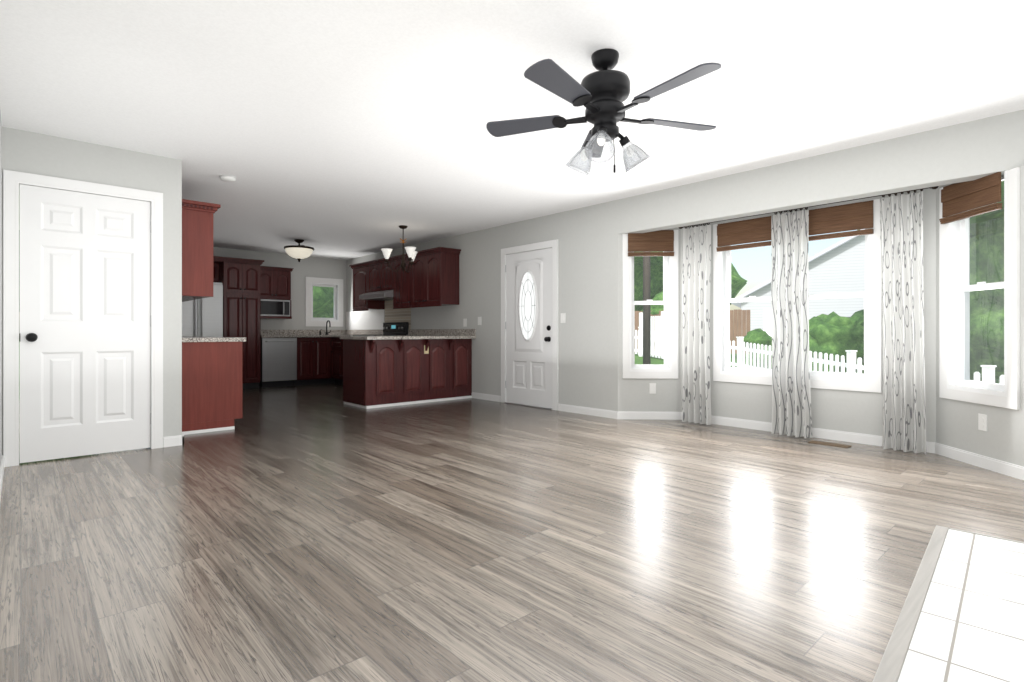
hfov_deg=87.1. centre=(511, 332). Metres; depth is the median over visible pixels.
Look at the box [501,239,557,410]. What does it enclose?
entry door
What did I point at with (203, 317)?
fridge
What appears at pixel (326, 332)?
faucet
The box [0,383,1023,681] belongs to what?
floor
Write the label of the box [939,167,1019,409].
bay window
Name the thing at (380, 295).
range hood
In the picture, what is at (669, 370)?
bay window
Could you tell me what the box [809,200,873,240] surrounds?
bamboo blind
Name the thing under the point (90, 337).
closet door
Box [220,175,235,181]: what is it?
smoke detector
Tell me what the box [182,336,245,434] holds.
base cabinet
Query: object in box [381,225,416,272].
chandelier
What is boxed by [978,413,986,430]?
wall plates
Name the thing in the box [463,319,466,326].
wall plates
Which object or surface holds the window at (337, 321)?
in the wall
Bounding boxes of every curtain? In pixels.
[682,223,711,424]
[771,207,811,437]
[880,189,925,453]
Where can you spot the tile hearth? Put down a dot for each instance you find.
(970, 625)
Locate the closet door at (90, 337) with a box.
[3,170,162,466]
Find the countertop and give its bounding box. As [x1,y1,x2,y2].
[261,329,475,337]
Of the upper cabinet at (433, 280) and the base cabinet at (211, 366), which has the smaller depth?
the base cabinet at (211, 366)
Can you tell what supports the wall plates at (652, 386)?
attached to the wall
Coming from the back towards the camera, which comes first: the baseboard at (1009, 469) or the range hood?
the range hood
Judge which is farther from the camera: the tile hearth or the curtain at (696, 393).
the curtain at (696, 393)
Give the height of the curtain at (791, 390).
2.105 m
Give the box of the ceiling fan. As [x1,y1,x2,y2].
[486,48,720,175]
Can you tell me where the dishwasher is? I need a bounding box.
[259,337,296,387]
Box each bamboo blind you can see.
[628,230,673,255]
[716,216,770,251]
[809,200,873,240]
[939,172,1001,223]
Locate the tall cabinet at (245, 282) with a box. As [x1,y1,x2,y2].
[213,256,293,388]
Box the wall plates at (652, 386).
[649,383,655,393]
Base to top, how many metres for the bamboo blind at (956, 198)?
0.285 m
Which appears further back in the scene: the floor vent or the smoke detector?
the smoke detector
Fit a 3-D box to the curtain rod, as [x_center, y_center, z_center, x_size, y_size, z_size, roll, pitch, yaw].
[2.528,-1.151,4.945,0.051,0.100,2.212,0,0,-42]
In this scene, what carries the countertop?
on the base cabinet at (336, 342)
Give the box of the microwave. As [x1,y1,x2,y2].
[261,299,289,315]
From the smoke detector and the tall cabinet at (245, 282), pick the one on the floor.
the tall cabinet at (245, 282)
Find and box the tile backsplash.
[346,300,410,329]
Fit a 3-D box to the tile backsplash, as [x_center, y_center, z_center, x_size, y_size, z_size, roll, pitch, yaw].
[-2.530,-0.265,9.980,0.008,0.605,2.437,0,0,-42]
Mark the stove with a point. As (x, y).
(389, 328)
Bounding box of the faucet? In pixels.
[319,320,330,334]
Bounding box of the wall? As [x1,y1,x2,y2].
[0,110,1023,466]
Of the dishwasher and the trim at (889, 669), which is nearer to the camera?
the trim at (889, 669)
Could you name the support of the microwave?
in the tall cabinet at (245, 282)
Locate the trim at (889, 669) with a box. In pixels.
[873,525,1023,681]
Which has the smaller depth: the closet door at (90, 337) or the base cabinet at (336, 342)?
the closet door at (90, 337)
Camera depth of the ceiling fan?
2.77 m
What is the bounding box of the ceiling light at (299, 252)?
[284,239,313,261]
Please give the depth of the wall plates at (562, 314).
6.53 m
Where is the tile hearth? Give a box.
[898,529,1023,681]
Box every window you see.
[305,277,342,326]
[622,230,677,378]
[713,199,881,392]
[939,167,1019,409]
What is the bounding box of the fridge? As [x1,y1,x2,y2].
[182,282,222,336]
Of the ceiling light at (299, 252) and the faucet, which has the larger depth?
the faucet
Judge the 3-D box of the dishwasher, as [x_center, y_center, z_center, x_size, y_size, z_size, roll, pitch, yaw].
[-4.236,0.526,9.600,0.590,0.864,0.660,0,0,-42]
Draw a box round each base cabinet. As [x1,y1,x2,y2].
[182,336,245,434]
[294,337,334,385]
[331,337,342,384]
[340,336,475,408]
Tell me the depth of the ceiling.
3.27 m
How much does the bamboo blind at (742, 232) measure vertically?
0.285 m
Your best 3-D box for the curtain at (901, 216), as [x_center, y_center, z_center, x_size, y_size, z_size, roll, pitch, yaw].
[3.118,-0.106,4.298,0.092,2.105,0.320,0,0,-42]
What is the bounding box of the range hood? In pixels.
[359,290,392,300]
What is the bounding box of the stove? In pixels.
[354,322,408,335]
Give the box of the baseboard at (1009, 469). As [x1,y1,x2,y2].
[0,392,1023,499]
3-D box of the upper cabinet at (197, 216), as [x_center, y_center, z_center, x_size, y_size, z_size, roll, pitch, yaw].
[-3.929,-0.787,6.114,0.410,0.890,2.870,0,0,-42]
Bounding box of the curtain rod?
[678,186,938,228]
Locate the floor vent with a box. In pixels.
[808,440,851,447]
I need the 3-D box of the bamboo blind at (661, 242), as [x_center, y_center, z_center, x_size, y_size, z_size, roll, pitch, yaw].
[1.518,-0.975,5.883,0.495,0.285,0.038,0,0,3]
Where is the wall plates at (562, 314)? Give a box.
[561,313,564,322]
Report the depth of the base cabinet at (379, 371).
7.12 m
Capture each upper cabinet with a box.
[182,199,220,301]
[349,247,460,311]
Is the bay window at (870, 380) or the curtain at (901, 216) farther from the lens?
the bay window at (870, 380)
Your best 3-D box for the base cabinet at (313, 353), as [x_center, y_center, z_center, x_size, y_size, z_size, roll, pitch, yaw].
[-3.580,0.526,10.229,1.224,0.864,0.654,0,0,-42]
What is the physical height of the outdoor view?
12.811 m
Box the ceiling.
[0,0,1023,259]
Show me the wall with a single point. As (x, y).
(589, 238)

